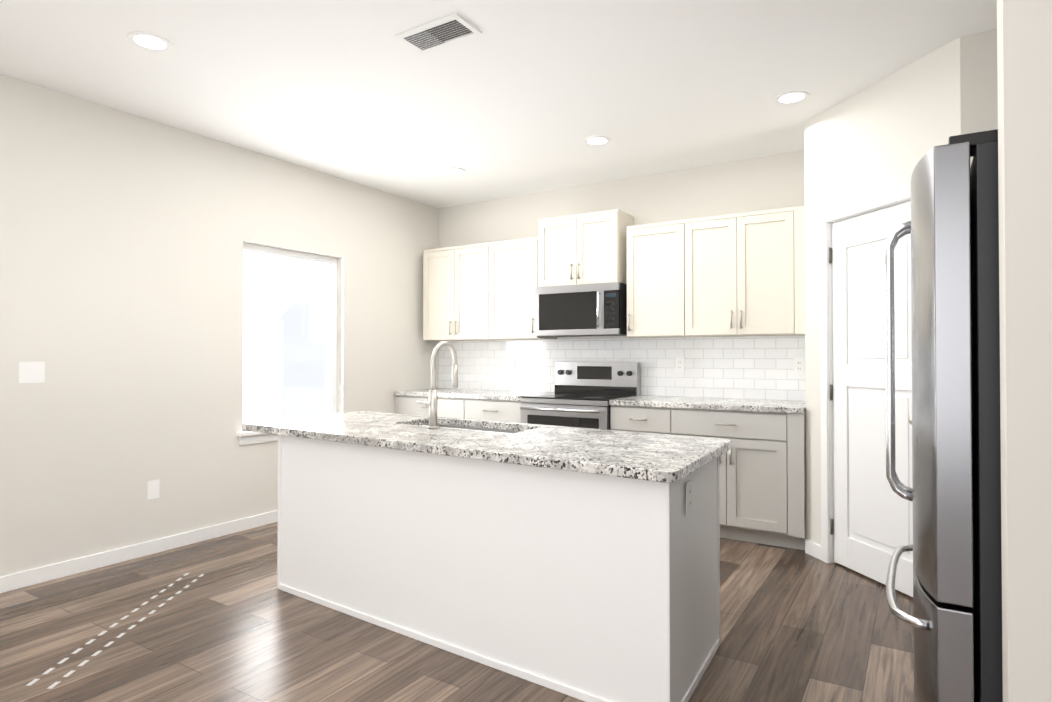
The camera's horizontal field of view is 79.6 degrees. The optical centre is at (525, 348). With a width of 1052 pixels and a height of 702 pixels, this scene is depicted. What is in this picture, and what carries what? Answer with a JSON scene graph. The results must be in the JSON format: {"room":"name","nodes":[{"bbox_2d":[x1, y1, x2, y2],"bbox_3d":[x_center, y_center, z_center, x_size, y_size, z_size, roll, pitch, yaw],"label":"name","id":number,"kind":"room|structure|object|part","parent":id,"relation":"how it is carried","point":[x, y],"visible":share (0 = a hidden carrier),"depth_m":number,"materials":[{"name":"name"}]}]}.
{"room":"kitchen","nodes":[
{"label":"kitchen","id":0,"kind":"room"},
{"bbox_2d":[0,74,438,576],"bbox_3d":[-3.279,-0.090,2.610,0.150,2.720,9.150,0,-1,32],"label":"wall","id":1,"kind":"structure","parent":0,"point":[124,236],"depth_m":3.94,"materials":[{"name":"white paint"}]},
{"bbox_2d":[19,362,44,382],"bbox_3d":[-2.683,0.130,3.426,0.008,0.115,0.118,0,-1,32],"label":"light switch","id":2,"kind":"object","parent":1,"relation":"attached to","point":[31,372],"visible":1,"depth_m":3.42,"materials":[{"name":"white plastic"}]},
{"bbox_2d":[148,479,159,499],"bbox_3d":[-2.341,0.886,3.965,0.007,0.115,0.072,0,-1,32],"label":"outlet","id":3,"kind":"object","parent":1,"relation":"attached to","point":[153,489],"visible":1,"depth_m":3.96,"materials":[{"name":"white plastic"}]},
{"bbox_2d":[237,430,277,445],"bbox_3d":[-1.784,0.643,4.881,0.120,0.095,1.000,0,-1,32],"label":"window sill","id":4,"kind":"structure","parent":1,"relation":"attached to","point":[248,437],"depth_m":4.54,"materials":[{"name":"white wood"}]},
{"bbox_2d":[242,243,336,429],"bbox_3d":[-1.856,-0.084,4.934,0.050,1.360,0.920,0,-1,32],"label":"window","id":5,"kind":"structure","parent":1,"relation":"in","point":[332,352],"depth_m":5.10,"materials":[{"name":"white plastic"}]},
{"bbox_2d":[0,510,820,592],"bbox_3d":[-0.794,1.205,0.609,6.170,0.085,8.414,0,-1,32],"label":"baseboard","id":6,"kind":"structure","parent":1,"relation":"attached to","point":[22,579],"depth_m":3.84,"materials":[{"name":"white wood"}]},
{"bbox_2d":[0,522,913,701],"bbox_3d":[-0.662,1.282,0.960,6.320,0.060,9.150,0,-1,32],"label":"floor","id":7,"kind":"structure","parent":0,"point":[233,623],"depth_m":2.73,"materials":[{"name":"brown wood"}]},
{"bbox_2d":[25,679,38,685],"bbox_3d":[-1.872,1.267,2.393,0.018,0.005,0.045,0,-1,-3],"label":"light","id":8,"kind":"object","parent":7,"relation":"on","point":[34,680],"depth_m":2.39,"materials":[{"name":"white"}]},
{"bbox_2d":[47,681,60,688],"bbox_3d":[-1.776,1.267,2.375,0.018,0.005,0.051,0,-1,-3],"label":"light","id":9,"kind":"object","parent":7,"relation":"on","point":[50,687],"depth_m":2.37,"materials":[{"name":"white"}]},
{"bbox_2d":[63,670,75,676],"bbox_3d":[-1.780,1.268,2.460,0.017,0.005,0.047,0,-1,-3],"label":"light","id":10,"kind":"object","parent":7,"relation":"on","point":[70,672],"depth_m":2.46,"materials":[{"name":"white"}]},
{"bbox_2d":[395,396,469,426],"bbox_3d":[-0.672,0.869,5.810,0.860,0.876,0.619,0,-1,32],"label":"base cabinet","id":11,"kind":"object","parent":7,"relation":"on","point":[403,404],"depth_m":5.51,"materials":[{"name":"grey wood"}]},
{"bbox_2d":[394,388,554,399],"bbox_3d":[-0.458,0.409,5.673,1.374,0.040,0.633,0,-1,32],"label":"countertop","id":12,"kind":"structure","parent":11,"relation":"on","point":[446,393],"depth_m":5.44,"materials":[{"name":"grey stone"}]},
{"bbox_2d":[470,400,521,430],"bbox_3d":[-0.144,0.865,5.480,0.642,0.876,0.619,0,-1,32],"label":"base cabinet","id":13,"kind":"object","parent":7,"relation":"on","point":[496,405],"depth_m":5.18,"materials":[{"name":"grey wood"}]},
{"bbox_2d":[277,441,719,701],"bbox_3d":[-0.224,0.863,3.076,2.239,0.825,0.947,0,-1,32],"label":"kitchen island","id":14,"kind":"object","parent":7,"relation":"on","point":[582,564],"depth_m":2.49,"materials":[{"name":"white"}]},
{"bbox_2d":[246,411,731,484],"bbox_3d":[-0.317,0.432,3.168,2.546,0.038,1.072,0,-1,32],"label":"island countertop","id":15,"kind":"structure","parent":14,"relation":"on","point":[663,459],"depth_m":2.77,"materials":[{"name":"grey stone"}]},
{"bbox_2d":[417,341,457,428],"bbox_3d":[-0.468,0.188,3.362,0.145,0.454,0.237,0,-1,32],"label":"faucet","id":16,"kind":"object","parent":15,"relation":"on","point":[432,403],"depth_m":3.26,"materials":[{"name":"silver metal"}]},
{"bbox_2d":[425,424,520,432],"bbox_3d":[-0.324,0.565,3.443,0.869,0.220,0.436,0,-1,32],"label":"sink","id":17,"kind":"object","parent":15,"relation":"in","point":[481,427],"depth_m":3.60,"materials":[{"name":"silver metal"}]},
{"bbox_2d":[686,480,692,515],"bbox_3d":[0.592,0.542,2.289,0.009,0.115,0.072,0,-1,32],"label":"outlet","id":18,"kind":"object","parent":14,"relation":"attached to","point":[688,482],"depth_m":2.28,"materials":[{"name":"white plastic"}]},
{"bbox_2d":[520,362,640,429],"bbox_3d":[0.429,0.706,5.068,0.760,1.185,0.708,0,-1,32],"label":"range","id":19,"kind":"object","parent":7,"relation":"on","point":[583,394],"visible":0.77,"depth_m":5.11,"materials":[{"name":"silver metal"}]},
{"bbox_3d":[0.258,0.467,4.798,0.680,0.024,0.063,0,-1,32],"label":"handle","id":20,"kind":"part","parent":19,"relation":"part of","materials":[{"name":"silver metal"}]},
{"bbox_2d":[611,407,680,434],"bbox_3d":[1.003,0.857,4.763,0.528,0.876,0.619,0,-1,32],"label":"base cabinet","id":21,"kind":"object","parent":7,"relation":"on","point":[659,420],"depth_m":4.49,"materials":[{"name":"grey wood"}]},
{"bbox_2d":[681,411,805,549],"bbox_3d":[1.509,0.854,4.447,0.920,0.876,0.619,0,-1,32],"label":"base cabinet","id":22,"kind":"object","parent":7,"relation":"on","point":[762,476],"depth_m":4.09,"materials":[{"name":"grey wood"}]},
{"bbox_2d":[609,395,805,414],"bbox_3d":[1.336,0.397,4.553,1.321,0.040,0.633,0,-1,32],"label":"countertop","id":23,"kind":"structure","parent":22,"relation":"on","point":[775,407],"depth_m":4.38,"materials":[{"name":"grey stone"}]},
{"bbox_2d":[885,129,1002,701],"bbox_3d":[1.543,0.373,1.729,0.964,1.775,0.905,0,-1,32],"label":"refrigerator","id":24,"kind":"object","parent":7,"relation":"on","point":[953,493],"visible":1,"depth_m":1.53,"materials":[{"name":"grey metal"}]},
{"bbox_2d":[0,0,996,207],"bbox_3d":[-0.662,-1.508,0.991,6.320,0.080,9.150,0,-1,32],"label":"ceiling","id":25,"kind":"structure","parent":0,"point":[518,97],"depth_m":3.32,"materials":[{"name":"white paint"}]},
{"bbox_2d":[127,32,172,51],"bbox_3d":[-1.770,-1.442,2.974,0.184,0.006,0.184,0,-1,32],"label":"recessed light","id":26,"kind":"object","parent":25,"relation":"in","point":[154,42],"visible":1,"depth_m":2.97,"materials":[{"name":"white plastic"}]},
{"bbox_2d":[395,13,481,53],"bbox_3d":[-0.402,-1.440,2.897,0.360,0.012,0.190,0,-1,32],"label":"ceiling vent","id":27,"kind":"object","parent":25,"relation":"in","point":[441,32],"visible":0.98,"depth_m":2.89,"materials":[{"name":"white metal"}]},
{"bbox_2d":[443,167,465,174],"bbox_3d":[-0.574,-1.419,5.057,0.184,0.006,0.184,0,-1,32],"label":"recessed light","id":28,"kind":"object","parent":25,"relation":"in","point":[455,171],"visible":1,"depth_m":5.06,"materials":[{"name":"white plastic"}]},
{"bbox_2d":[584,136,610,145],"bbox_3d":[0.490,-1.427,4.345,0.184,0.006,0.184,0,-1,32],"label":"recessed light","id":29,"kind":"object","parent":25,"relation":"in","point":[596,140],"visible":1,"depth_m":4.33,"materials":[{"name":"white"}]},
{"bbox_2d":[774,91,808,104],"bbox_3d":[1.522,-1.435,3.618,0.184,0.006,0.184,0,-1,32],"label":"recessed light","id":30,"kind":"object","parent":25,"relation":"in","point":[792,97],"visible":1,"depth_m":3.61,"materials":[{"name":"white plastic"}]},
{"bbox_2d":[439,150,804,340],"bbox_3d":[1.786,-0.066,4.752,6.170,2.720,0.150,0,-1,32],"label":"wall","id":31,"kind":"structure","parent":0,"point":[771,182],"depth_m":5.15,"materials":[{"name":"white paint"}]},
{"bbox_2d":[423,242,494,340],"bbox_3d":[-0.542,-0.507,5.921,0.818,0.860,0.338,0,-1,32],"label":"upper cabinet","id":32,"kind":"object","parent":31,"relation":"attached to","point":[479,291],"depth_m":5.77,"materials":[{"name":"beige wood"}]},
{"bbox_2d":[495,237,556,339],"bbox_3d":[-0.053,-0.511,5.616,0.567,0.860,0.338,0,-1,32],"label":"upper cabinet","id":33,"kind":"object","parent":31,"relation":"attached to","point":[516,260],"depth_m":5.45,"materials":[{"name":"beige wood"}]},
{"bbox_2d":[538,209,633,286],"bbox_3d":[0.489,-0.801,5.259,0.728,0.578,0.374,0,-1,32],"label":"upper cabinet","id":34,"kind":"object","parent":31,"relation":"attached to","point":[585,248],"visible":0.88,"depth_m":5.10,"materials":[{"name":"beige wood"}]},
{"bbox_2d":[535,282,626,336],"bbox_3d":[0.485,-0.307,5.212,0.755,0.403,0.449,0,-1,32],"label":"microwave","id":35,"kind":"object","parent":34,"relation":"attached to","point":[595,309],"visible":0.96,"depth_m":5.04,"materials":[{"name":"silver metal"}]},
{"bbox_3d":[0.568,-0.305,4.925,0.022,0.283,0.051,0,-1,32],"label":"microwave handle","id":36,"kind":"part","parent":35,"relation":"part of","materials":[{"name":"silver metal"}]},
{"bbox_2d":[438,336,805,400],"bbox_3d":[0.599,0.157,5.397,3.470,0.479,0.008,0,-1,32],"label":"tile backsplash","id":37,"kind":"structure","parent":31,"relation":"attached to","point":[752,367],"depth_m":5.09,"materials":[{"name":"white tile"}]},
{"bbox_2d":[675,358,683,371],"bbox_3d":[1.218,0.132,5.001,0.072,0.115,0.007,0,-1,32],"label":"outlet","id":38,"kind":"object","parent":37,"relation":"attached to","point":[679,364],"visible":1,"depth_m":5.00,"materials":[{"name":"white plastic"}]},
{"bbox_2d":[794,358,804,373],"bbox_3d":[1.964,0.127,4.535,0.072,0.115,0.007,0,-1,32],"label":"outlet","id":39,"kind":"object","parent":37,"relation":"attached to","point":[799,365],"visible":1,"depth_m":4.53,"materials":[{"name":"white plastic"}]},
{"bbox_2d":[627,219,694,337],"bbox_3d":[1.086,-0.519,4.904,0.518,0.860,0.338,0,-1,32],"label":"upper cabinet","id":40,"kind":"object","parent":31,"relation":"attached to","point":[660,256],"depth_m":4.76,"materials":[{"name":"beige wood"}]},
{"bbox_2d":[695,206,804,336],"bbox_3d":[1.594,-0.522,4.587,0.910,0.860,0.338,0,-1,32],"label":"upper cabinet","id":41,"kind":"object","parent":31,"relation":"attached to","point":[738,274],"depth_m":4.41,"materials":[{"name":"beige wood"}]},
{"bbox_2d":[804,37,960,544],"bbox_3d":[1.948,-0.080,3.466,0.120,2.720,1.105,0,-1,-13],"label":"wall","id":42,"kind":"structure","parent":0,"point":[884,135],"depth_m":3.54,"materials":[{"name":"white paint"}]},
{"bbox_2d":[819,186,909,563],"bbox_3d":[1.944,0.231,3.444,0.136,2.098,0.826,0,-1,-13],"label":"door frame","id":43,"kind":"structure","parent":42,"relation":"attached to","point":[826,220],"depth_m":3.78,"materials":[{"name":"white wood"}]},
{"bbox_2d":[829,201,912,596],"bbox_3d":[1.918,0.257,3.445,0.058,2.021,0.711,0,-1,-13],"label":"pantry door","id":44,"kind":"structure","parent":42,"relation":"in","point":[873,521],"depth_m":3.50,"materials":[{"name":"white wood"}]},
{"bbox_3d":[1.825,0.253,3.775,0.017,1.714,0.019,0,-1,32],"label":"pantry door hinges","id":45,"kind":"part","parent":44,"relation":"part of","materials":[{"name":"silver metal"}]},
{"bbox_2d":[908,415,911,424],"bbox_3d":[1.952,0.356,3.148,0.081,0.062,0.081,0,-1,32],"label":"door knob","id":46,"kind":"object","parent":44,"relation":"attached to","point":[910,419],"depth_m":3.14,"materials":[{"name":"silver metal"}]},
{"bbox_2d":[960,29,997,166],"bbox_3d":[2.859,-0.091,2.457,1.918,2.720,0.120,0,-1,32],"label":"wall","id":47,"kind":"structure","parent":0,"point":[978,84],"depth_m":2.89,"materials":[{"name":"white paint"}]},
{"bbox_2d":[997,0,1051,701],"bbox_3d":[1.870,-0.109,0.885,1.928,2.720,0.120,0,-1,32],"label":"wall","id":48,"kind":"structure","parent":0,"point":[1024,53],"depth_m":1.32,"materials":[{"name":"white paint"}]},
{"label":"outside","id":49,"kind":"structure","parent":0,"visible":0},
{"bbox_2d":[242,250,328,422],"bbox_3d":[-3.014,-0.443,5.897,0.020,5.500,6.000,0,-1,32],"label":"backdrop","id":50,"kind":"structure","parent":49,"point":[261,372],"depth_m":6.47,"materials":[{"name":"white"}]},
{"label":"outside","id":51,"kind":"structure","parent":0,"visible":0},
{"bbox_2d":[278,300,328,418],"bbox_3d":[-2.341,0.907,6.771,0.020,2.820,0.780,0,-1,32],"label":"building outside window","id":52,"kind":"structure","parent":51,"point":[312,388],"depth_m":6.74,"materials":[{"name":"white"}]}
]}

